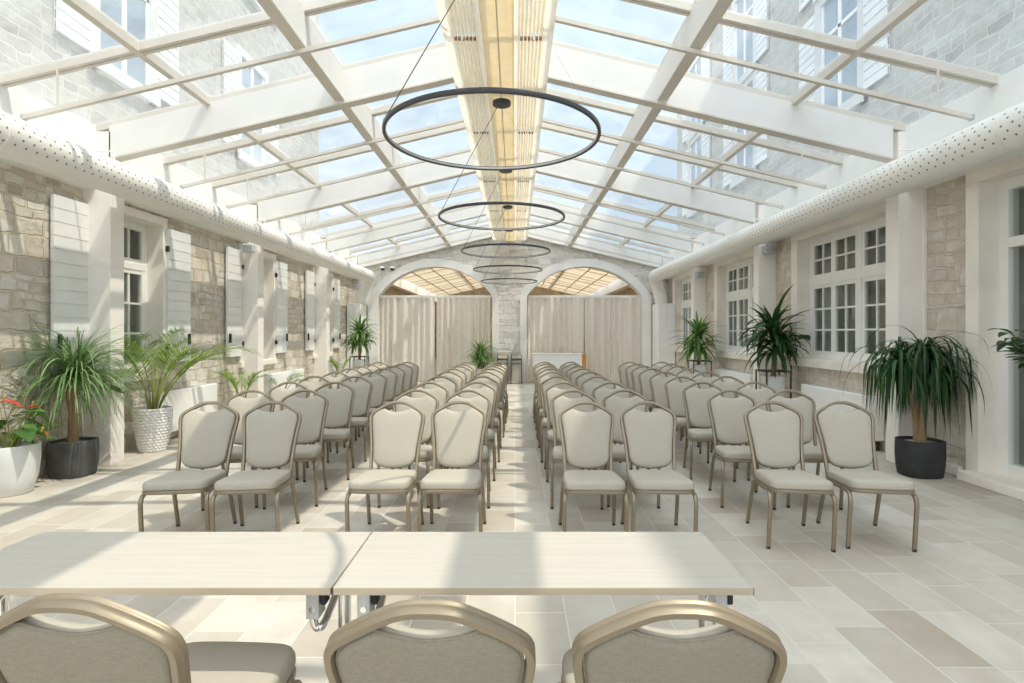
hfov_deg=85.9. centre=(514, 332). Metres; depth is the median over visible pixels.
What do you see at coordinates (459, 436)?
banquet chair
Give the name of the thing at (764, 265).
pillar
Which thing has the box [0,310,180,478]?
potted plant
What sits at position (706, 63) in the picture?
shutter
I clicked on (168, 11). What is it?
shutter
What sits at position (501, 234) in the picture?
shade
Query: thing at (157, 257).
window
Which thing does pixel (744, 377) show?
radiator cover
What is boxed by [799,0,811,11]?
shutter
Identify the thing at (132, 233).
sash
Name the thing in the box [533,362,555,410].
banquet chair
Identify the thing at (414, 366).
banquet chair
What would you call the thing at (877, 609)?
floor
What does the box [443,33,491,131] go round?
shade
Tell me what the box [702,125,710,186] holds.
shutter
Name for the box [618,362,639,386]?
banquet chair
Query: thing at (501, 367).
banquet chair
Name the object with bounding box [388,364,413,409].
banquet chair
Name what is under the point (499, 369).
banquet chair
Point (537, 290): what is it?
wall
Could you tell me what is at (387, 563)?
folding table
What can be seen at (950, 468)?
baseboard
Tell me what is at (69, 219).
shutter
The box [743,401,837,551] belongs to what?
banquet chair
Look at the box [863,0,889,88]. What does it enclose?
shutter
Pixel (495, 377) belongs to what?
banquet chair
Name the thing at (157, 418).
palm plant
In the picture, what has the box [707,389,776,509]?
banquet chair
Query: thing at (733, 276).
window
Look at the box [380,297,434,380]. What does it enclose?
curtain
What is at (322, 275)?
pillar
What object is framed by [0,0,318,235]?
building
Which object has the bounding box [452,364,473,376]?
banquet chair
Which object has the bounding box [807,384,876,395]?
grille
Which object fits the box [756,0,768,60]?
shutter
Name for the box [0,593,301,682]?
banquet chair
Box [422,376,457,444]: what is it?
banquet chair
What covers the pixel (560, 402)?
banquet chair
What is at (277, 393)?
banquet chair
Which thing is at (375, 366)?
banquet chair
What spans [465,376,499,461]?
banquet chair
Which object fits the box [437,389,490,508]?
banquet chair
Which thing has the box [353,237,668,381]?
wall
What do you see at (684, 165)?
shutter
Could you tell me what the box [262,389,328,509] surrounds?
banquet chair
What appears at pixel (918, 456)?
potted plant
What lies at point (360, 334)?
yucca plant
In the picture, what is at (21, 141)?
air duct
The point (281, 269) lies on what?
shutter
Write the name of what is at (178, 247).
shutter
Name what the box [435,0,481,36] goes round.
shade
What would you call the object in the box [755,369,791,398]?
plant stand
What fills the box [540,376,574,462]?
banquet chair
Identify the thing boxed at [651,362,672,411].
banquet chair
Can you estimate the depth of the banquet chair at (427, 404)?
5.23 m
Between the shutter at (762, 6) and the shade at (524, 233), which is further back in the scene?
the shade at (524, 233)
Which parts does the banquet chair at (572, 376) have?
backrest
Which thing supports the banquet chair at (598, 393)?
on the floor
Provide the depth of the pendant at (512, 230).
14.75 m
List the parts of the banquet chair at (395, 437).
leg, leg, seat frame, seat, backrest, frame, leg, leg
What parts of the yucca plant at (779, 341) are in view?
pot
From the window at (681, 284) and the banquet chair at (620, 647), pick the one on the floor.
the banquet chair at (620, 647)
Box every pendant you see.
[382,0,600,170]
[438,98,564,230]
[461,170,549,257]
[473,205,541,273]
[481,230,536,283]
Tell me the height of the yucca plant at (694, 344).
1.605 m
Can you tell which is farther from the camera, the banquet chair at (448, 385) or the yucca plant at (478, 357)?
the yucca plant at (478, 357)
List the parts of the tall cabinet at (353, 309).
door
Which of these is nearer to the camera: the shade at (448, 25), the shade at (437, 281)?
the shade at (448, 25)
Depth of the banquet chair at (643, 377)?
8.42 m
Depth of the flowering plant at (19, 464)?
5.10 m
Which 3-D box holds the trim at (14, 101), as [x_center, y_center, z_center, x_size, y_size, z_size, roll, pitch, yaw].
[-5.080,-2.000,7.875,0.600,0.720,17.750,0,0,0]
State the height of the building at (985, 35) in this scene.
9.940 m
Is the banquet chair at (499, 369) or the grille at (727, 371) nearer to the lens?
the banquet chair at (499, 369)
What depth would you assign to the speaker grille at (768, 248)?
9.69 m
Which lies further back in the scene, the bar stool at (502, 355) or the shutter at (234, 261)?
the bar stool at (502, 355)
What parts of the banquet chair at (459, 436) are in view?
leg, leg, seat frame, seat, backrest, frame, leg, leg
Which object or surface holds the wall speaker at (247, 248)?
attached to the pillar at (253, 271)
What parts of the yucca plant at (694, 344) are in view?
pot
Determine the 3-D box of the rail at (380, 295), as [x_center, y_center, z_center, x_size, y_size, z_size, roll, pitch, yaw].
[-2.422,-1.127,16.890,3.481,0.055,0.060,0,0,0]
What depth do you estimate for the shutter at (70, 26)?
6.65 m
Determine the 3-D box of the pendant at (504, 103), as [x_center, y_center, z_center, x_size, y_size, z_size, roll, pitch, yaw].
[-0.160,-2.081,6.630,1.521,1.412,1.521,0,0,-32]
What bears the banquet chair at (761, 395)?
on the floor
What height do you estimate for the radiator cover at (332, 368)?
0.703 m
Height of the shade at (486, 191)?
0.150 m
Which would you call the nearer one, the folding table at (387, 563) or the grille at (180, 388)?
the folding table at (387, 563)
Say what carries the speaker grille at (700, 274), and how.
attached to the wall speaker at (700, 274)
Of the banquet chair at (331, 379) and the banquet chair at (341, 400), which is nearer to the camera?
the banquet chair at (341, 400)
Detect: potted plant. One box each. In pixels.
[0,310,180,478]
[838,325,992,478]
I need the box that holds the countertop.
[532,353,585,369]
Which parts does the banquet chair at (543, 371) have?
leg, backrest, frame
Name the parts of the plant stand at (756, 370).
leg, frame, leg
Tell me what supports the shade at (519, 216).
attached to the ceiling
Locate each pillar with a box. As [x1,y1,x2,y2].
[83,131,123,463]
[240,205,263,398]
[314,239,329,382]
[691,239,705,363]
[753,205,775,388]
[886,131,922,462]
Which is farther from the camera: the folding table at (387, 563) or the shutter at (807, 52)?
the shutter at (807, 52)
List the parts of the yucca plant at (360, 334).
pot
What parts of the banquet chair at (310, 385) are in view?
frame, backrest, leg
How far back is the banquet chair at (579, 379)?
7.74 m
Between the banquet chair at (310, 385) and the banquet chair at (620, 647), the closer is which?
the banquet chair at (620, 647)
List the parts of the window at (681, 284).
sill, sash, sash, frame, sash, sash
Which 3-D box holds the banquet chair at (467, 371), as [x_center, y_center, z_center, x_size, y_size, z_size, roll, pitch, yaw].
[-0.926,1.022,8.807,0.452,0.956,0.701,0,0,1]
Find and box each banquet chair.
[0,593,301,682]
[138,401,239,531]
[200,390,274,510]
[210,401,301,531]
[251,381,309,479]
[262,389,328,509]
[295,376,331,457]
[303,381,354,481]
[309,371,351,447]
[323,599,535,682]
[326,376,372,462]
[334,368,363,436]
[340,366,371,428]
[345,401,424,531]
[349,371,387,447]
[356,364,379,372]
[367,362,389,409]
[368,368,397,422]
[377,389,438,507]
[379,366,405,401]
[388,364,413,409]
[397,362,418,388]
[399,382,448,468]
[417,401,486,531]
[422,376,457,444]
[426,371,463,444]
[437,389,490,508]
[440,368,466,385]
[449,366,472,380]
[451,381,496,480]
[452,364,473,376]
[458,362,476,375]
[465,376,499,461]
[470,371,501,447]
[478,368,504,437]
[480,366,505,423]
[483,364,506,422]
[487,362,508,416]
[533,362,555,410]
[533,364,551,422]
[535,366,561,429]
[536,368,564,436]
[537,371,567,447]
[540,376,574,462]
[544,382,590,481]
[550,390,603,509]
[557,599,786,682]
[558,401,628,531]
[559,362,580,370]
[561,364,580,375]
[565,366,587,378]
[569,368,597,383]
[575,371,609,444]
[581,376,621,462]
[592,382,638,469]
[602,389,660,507]
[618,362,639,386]
[620,401,697,531]
[625,364,650,411]
[631,366,657,395]
[638,368,667,409]
[649,371,687,447]
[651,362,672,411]
[659,364,683,370]
[664,376,709,462]
[666,366,692,376]
[676,368,704,436]
[682,381,735,481]
[692,371,723,446]
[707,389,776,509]
[709,376,747,452]
[734,382,794,480]
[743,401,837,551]
[766,389,843,509]
[813,401,919,551]
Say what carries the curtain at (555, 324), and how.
hanging from the rail at (527, 295)
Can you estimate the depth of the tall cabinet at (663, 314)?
15.99 m
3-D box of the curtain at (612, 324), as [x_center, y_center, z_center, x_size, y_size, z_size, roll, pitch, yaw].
[2.995,0.192,16.893,1.730,2.577,0.215,0,0,0]
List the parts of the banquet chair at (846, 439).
leg, leg, backrest, frame, seat, seat frame, leg, leg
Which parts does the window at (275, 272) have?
sill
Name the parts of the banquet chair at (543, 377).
leg, backrest, frame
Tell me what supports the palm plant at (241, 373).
on the floor
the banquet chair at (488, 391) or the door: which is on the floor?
the banquet chair at (488, 391)
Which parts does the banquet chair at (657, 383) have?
backrest, frame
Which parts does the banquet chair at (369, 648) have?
backrest, panel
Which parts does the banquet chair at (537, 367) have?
leg, frame, backrest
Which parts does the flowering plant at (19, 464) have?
flower stem, flower, pot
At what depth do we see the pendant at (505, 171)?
9.26 m
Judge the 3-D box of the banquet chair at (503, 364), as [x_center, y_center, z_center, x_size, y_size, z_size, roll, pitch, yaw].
[-0.346,1.022,10.103,0.452,0.956,0.701,0,0,2]
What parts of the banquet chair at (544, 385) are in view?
leg, seat, backrest, frame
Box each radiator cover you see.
[147,383,216,431]
[264,369,303,397]
[330,361,346,376]
[713,368,752,388]
[801,384,883,450]
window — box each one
[51,194,190,382]
[226,243,287,367]
[305,267,340,358]
[672,271,690,351]
[713,249,752,360]
[790,189,926,373]
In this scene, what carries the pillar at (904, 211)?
on the floor
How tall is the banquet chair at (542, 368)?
0.956 m
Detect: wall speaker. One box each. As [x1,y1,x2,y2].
[243,244,254,252]
[696,271,704,277]
[762,245,774,253]
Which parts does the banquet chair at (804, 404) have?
leg, backrest, frame, seat, seat frame, leg, leg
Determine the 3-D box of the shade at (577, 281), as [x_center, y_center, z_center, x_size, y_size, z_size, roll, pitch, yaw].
[2.140,-2.753,25.110,4.400,1.230,16.020,0,0,0]
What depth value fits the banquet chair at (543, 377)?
7.70 m
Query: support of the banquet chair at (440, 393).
on the floor
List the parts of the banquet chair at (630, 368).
backrest, frame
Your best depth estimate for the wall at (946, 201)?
6.08 m
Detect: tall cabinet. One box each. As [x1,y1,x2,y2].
[347,303,365,367]
[652,303,674,366]
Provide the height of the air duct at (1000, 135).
1.149 m
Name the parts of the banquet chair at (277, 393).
backrest, frame, leg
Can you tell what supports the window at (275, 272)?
in the wall at (25, 196)
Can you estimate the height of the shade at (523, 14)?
0.150 m
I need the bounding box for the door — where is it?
[956,154,1023,500]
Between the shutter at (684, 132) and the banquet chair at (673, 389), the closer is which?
the banquet chair at (673, 389)
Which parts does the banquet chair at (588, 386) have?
backrest, frame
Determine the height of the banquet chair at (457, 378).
0.956 m
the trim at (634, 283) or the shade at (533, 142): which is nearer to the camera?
the shade at (533, 142)
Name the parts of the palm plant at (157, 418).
pot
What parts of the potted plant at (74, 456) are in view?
pot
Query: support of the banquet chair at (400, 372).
on the floor
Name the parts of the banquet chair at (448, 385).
backrest, frame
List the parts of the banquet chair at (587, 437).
leg, leg, backrest, frame, seat, seat frame, leg, leg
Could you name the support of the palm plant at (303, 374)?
on the floor
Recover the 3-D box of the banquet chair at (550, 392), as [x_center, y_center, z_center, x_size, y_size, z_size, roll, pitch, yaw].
[0.540,1.022,5.823,0.452,0.956,0.701,0,0,1]
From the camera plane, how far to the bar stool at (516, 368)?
16.13 m
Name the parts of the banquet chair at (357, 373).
backrest, frame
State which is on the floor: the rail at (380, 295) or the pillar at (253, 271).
the pillar at (253, 271)
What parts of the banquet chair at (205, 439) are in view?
leg, leg, seat frame, seat, frame, backrest, leg, leg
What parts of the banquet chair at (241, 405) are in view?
leg, seat frame, seat, backrest, frame, leg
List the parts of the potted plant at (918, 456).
pot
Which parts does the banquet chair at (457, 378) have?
backrest, frame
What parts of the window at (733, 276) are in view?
sash, sash, sill, frame, sash, sash, sash, sash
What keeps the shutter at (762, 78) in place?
hanging from the building at (985, 35)
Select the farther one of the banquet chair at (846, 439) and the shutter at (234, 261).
the shutter at (234, 261)
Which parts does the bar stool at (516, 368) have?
backrest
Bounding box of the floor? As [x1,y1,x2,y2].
[0,358,1023,682]
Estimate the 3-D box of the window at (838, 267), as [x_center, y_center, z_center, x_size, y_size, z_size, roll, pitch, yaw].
[4.860,-0.560,7.760,0.480,2.200,3.020,0,0,0]
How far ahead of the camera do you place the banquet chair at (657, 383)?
7.70 m
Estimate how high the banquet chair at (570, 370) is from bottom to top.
0.956 m
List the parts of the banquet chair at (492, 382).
backrest, frame, seat, leg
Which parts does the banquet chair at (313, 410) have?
leg, backrest, frame, seat frame, seat, leg, leg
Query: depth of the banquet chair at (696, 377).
7.73 m
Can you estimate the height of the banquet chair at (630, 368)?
0.956 m
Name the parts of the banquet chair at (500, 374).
backrest, frame, leg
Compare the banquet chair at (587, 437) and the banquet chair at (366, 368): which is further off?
the banquet chair at (366, 368)
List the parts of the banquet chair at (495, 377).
frame, backrest, leg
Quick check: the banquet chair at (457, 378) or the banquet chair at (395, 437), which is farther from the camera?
the banquet chair at (457, 378)
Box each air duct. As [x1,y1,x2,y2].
[0,110,375,304]
[648,102,1023,303]
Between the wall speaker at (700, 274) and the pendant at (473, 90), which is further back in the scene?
the wall speaker at (700, 274)
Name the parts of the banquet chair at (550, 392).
leg, leg, seat, seat frame, backrest, frame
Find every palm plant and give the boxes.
[99,328,261,452]
[215,368,272,397]
[265,372,307,388]
[330,357,350,371]
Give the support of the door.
in the wall at (946, 201)
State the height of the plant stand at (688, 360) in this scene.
0.885 m
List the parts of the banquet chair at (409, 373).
backrest, frame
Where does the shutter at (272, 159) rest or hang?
hanging from the building at (32, 32)
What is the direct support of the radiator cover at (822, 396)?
on the floor
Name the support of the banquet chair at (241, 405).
on the floor
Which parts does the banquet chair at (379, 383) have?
seat, backrest, frame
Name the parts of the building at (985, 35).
pane, pane, pane, pane, pane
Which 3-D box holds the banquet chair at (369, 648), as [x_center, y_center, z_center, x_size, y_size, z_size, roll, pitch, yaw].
[-0.175,1.022,1.443,0.452,0.956,0.701,0,0,1]
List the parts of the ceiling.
shade rail, shade rail, shade rail, shade rail, shade rail, shade rail, shade rail, ridge panel, shade rail, shade rail, shade rail, shade rail, shade rail, shade rail, shade rail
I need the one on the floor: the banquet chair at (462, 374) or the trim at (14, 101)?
the banquet chair at (462, 374)
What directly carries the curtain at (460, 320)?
hanging from the rail at (380, 295)
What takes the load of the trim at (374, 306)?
attached to the wall at (509, 295)
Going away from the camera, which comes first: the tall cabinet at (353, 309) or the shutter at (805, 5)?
the shutter at (805, 5)
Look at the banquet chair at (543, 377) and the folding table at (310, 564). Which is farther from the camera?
the banquet chair at (543, 377)
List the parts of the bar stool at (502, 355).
backrest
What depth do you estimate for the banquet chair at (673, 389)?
6.86 m
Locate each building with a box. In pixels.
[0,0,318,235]
[677,0,1023,239]
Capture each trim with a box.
[0,85,356,278]
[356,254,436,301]
[368,259,498,365]
[520,259,650,381]
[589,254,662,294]
[662,64,1023,278]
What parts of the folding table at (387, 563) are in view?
folding rod, leg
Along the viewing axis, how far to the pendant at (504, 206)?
11.99 m
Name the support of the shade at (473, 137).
attached to the ceiling
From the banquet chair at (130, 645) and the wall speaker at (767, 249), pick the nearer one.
the banquet chair at (130, 645)
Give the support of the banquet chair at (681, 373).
on the floor
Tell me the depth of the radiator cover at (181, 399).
7.97 m
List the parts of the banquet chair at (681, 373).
backrest, frame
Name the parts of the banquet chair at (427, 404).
leg, backrest, frame, seat frame, seat, leg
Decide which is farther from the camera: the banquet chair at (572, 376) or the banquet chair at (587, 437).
the banquet chair at (572, 376)
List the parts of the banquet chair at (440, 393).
backrest, frame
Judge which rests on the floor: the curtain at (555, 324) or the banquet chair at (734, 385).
the banquet chair at (734, 385)
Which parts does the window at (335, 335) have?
sill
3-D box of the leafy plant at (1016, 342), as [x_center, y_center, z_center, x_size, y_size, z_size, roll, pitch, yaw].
[4.321,0.677,4.482,0.981,1.646,0.816,0,0,-26]
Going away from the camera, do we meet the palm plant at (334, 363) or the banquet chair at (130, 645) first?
the banquet chair at (130, 645)
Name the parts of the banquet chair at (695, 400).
leg, leg, seat, backrest, frame, seat frame, leg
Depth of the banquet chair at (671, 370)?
9.11 m
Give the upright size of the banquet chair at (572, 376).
0.956 m
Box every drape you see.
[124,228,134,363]
[1019,188,1023,464]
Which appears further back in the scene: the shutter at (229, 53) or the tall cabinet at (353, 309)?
the tall cabinet at (353, 309)
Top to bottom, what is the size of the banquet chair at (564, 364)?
0.956 m
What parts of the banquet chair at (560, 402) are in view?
leg, seat, seat frame, backrest, frame, leg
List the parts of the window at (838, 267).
sash, sash, sill, sash, sash, frame, sash, sash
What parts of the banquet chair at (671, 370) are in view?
backrest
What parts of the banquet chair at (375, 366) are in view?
frame, backrest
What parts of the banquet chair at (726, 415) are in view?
leg, leg, backrest, frame, seat, seat frame, leg, leg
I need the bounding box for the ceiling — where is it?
[0,0,1000,267]
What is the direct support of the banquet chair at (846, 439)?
on the floor
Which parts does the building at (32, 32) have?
pane, pane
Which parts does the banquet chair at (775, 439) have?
leg, leg, backrest, frame, seat, seat frame, leg, leg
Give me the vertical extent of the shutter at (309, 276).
1.880 m
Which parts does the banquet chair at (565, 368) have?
backrest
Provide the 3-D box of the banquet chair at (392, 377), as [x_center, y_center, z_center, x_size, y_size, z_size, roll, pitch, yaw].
[-1.986,1.022,8.198,0.452,0.956,0.701,0,0,-9]
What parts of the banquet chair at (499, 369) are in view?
frame, backrest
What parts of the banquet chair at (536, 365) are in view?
frame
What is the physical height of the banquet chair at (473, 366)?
0.956 m
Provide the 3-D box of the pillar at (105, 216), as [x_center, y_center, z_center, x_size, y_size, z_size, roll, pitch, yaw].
[-4.780,-0.400,6.380,0.340,3.800,0.220,0,0,0]
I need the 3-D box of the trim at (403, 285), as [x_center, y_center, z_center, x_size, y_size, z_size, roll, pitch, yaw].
[-4.995,-2.150,25.235,0.670,0.600,16.330,0,0,0]
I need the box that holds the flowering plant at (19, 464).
[0,396,60,497]
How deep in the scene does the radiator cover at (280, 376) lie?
11.19 m
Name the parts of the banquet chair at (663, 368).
backrest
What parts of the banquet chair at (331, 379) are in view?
backrest, frame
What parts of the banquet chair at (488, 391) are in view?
backrest, frame, seat, leg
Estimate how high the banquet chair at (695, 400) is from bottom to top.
0.956 m
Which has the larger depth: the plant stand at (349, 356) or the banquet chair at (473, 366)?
the plant stand at (349, 356)
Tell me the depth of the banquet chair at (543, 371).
8.44 m
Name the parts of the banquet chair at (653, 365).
backrest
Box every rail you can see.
[380,295,491,296]
[527,295,640,296]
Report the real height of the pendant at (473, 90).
1.412 m
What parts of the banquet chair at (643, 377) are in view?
backrest, frame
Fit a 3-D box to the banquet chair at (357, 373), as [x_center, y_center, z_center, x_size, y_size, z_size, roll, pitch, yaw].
[-2.506,1.022,8.186,0.452,0.956,0.701,0,0,-9]
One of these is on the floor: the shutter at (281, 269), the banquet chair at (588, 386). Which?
the banquet chair at (588, 386)
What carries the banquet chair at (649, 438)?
on the floor
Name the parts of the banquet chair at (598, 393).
backrest, frame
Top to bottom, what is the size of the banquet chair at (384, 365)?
0.956 m
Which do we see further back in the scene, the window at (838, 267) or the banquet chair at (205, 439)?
the window at (838, 267)
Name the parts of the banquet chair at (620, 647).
seat, panel, backrest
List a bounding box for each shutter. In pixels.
[51,194,87,371]
[54,0,90,51]
[158,0,178,105]
[166,228,190,361]
[222,37,237,142]
[226,246,242,356]
[269,125,278,175]
[275,261,287,352]
[305,270,314,350]
[333,278,339,347]
[682,115,687,143]
[682,149,687,216]
[702,42,710,120]
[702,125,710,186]
[723,10,730,81]
[723,125,730,187]
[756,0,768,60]
[756,64,768,164]
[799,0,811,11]
[799,14,814,101]
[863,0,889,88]
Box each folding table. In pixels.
[0,532,371,631]
[332,532,753,627]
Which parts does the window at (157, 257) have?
sash, sash, frame, sill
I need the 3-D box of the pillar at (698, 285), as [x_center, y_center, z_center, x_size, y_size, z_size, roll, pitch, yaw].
[4.535,-0.400,13.580,0.330,3.800,0.220,0,0,0]
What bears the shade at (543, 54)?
attached to the ceiling
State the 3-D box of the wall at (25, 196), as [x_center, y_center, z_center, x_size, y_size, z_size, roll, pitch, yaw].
[-5.140,-0.175,17.300,0.420,3.350,32.200,0,0,0]
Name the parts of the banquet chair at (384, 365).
backrest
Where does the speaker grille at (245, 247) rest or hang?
attached to the wall speaker at (247, 248)
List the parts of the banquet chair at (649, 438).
leg, leg, backrest, frame, seat, seat frame, leg, leg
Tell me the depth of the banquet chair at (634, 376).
9.06 m
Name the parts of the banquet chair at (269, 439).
leg, leg, seat, seat frame, frame, backrest, leg, leg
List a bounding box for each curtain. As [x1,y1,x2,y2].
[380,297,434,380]
[436,297,489,374]
[527,297,583,380]
[584,297,640,380]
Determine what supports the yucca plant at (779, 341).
on the plant stand at (756, 370)
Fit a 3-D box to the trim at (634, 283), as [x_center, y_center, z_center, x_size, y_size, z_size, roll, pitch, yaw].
[2.147,-0.378,16.895,3.981,3.755,0.390,0,0,0]
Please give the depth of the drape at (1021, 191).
5.46 m
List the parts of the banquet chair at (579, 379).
backrest, frame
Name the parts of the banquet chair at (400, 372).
backrest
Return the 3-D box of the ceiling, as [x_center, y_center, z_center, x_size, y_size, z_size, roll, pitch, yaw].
[-0.160,-2.739,7.952,9.280,1.562,17.788,0,0,0]
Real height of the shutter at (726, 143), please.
1.900 m
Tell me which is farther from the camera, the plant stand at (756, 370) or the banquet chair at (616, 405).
the plant stand at (756, 370)
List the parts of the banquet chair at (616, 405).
leg, seat, seat frame, backrest, frame, leg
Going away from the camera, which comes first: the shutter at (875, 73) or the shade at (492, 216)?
the shutter at (875, 73)
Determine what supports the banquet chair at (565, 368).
on the floor
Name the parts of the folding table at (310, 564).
leg, folding rod, leg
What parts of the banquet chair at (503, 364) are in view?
frame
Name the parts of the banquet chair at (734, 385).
frame, backrest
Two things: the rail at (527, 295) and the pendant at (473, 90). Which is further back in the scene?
the rail at (527, 295)
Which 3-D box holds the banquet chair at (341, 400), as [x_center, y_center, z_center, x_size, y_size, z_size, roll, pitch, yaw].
[-1.962,1.022,5.855,0.452,0.956,0.701,0,0,-10]
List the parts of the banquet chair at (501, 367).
frame, leg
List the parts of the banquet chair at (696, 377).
backrest, frame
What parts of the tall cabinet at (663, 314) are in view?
door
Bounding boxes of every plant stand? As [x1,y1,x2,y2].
[349,356,368,367]
[688,360,711,376]
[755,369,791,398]
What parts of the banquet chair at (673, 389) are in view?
backrest, frame, seat, seat frame, leg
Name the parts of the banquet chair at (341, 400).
leg, seat frame, seat, frame, backrest, leg, leg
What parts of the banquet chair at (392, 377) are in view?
backrest, frame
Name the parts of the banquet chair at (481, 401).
leg, backrest, frame, seat frame, seat, leg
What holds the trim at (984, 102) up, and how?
attached to the wall at (946, 201)
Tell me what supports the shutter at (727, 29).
hanging from the building at (985, 35)
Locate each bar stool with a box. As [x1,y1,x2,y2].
[497,351,507,383]
[510,351,521,383]
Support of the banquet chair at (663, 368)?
on the floor
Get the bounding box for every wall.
[0,162,411,477]
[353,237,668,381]
[435,286,584,357]
[612,175,965,469]
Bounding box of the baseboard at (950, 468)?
[945,462,962,474]
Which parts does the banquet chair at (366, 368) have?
backrest, frame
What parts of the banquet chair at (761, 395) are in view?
leg, backrest, frame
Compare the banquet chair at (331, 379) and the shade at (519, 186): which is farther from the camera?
the shade at (519, 186)
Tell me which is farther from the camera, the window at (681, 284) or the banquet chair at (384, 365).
the window at (681, 284)
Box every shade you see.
[400,268,483,294]
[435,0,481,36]
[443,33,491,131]
[466,129,497,180]
[478,179,500,210]
[485,209,502,227]
[490,230,504,240]
[514,0,557,36]
[514,34,552,131]
[514,129,540,180]
[514,179,534,210]
[515,209,530,230]
[515,230,527,240]
[537,268,620,294]
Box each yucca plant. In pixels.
[340,314,378,368]
[460,336,498,373]
[670,311,726,376]
[732,284,810,397]
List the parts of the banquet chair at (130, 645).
backrest, panel, frame, seat, seat frame, leg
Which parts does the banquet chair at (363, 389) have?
leg, backrest, frame, seat frame, seat, leg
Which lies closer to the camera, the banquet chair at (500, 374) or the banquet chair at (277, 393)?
the banquet chair at (277, 393)
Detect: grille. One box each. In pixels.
[158,383,212,392]
[243,245,251,250]
[698,272,703,276]
[716,368,752,374]
[766,246,774,251]
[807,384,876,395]
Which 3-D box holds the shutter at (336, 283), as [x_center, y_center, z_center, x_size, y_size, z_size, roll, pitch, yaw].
[-4.882,-0.530,15.030,0.036,1.880,0.540,0,0,0]
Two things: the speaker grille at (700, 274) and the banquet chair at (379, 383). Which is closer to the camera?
the banquet chair at (379, 383)
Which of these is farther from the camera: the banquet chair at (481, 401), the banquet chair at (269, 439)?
the banquet chair at (481, 401)
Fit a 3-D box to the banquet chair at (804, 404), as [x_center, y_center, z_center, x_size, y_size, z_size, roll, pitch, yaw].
[2.596,1.022,4.980,0.452,0.956,0.701,0,0,8]
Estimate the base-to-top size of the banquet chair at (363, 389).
0.956 m
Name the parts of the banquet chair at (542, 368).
leg, frame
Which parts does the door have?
frame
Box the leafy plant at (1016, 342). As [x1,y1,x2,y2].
[987,328,1023,367]

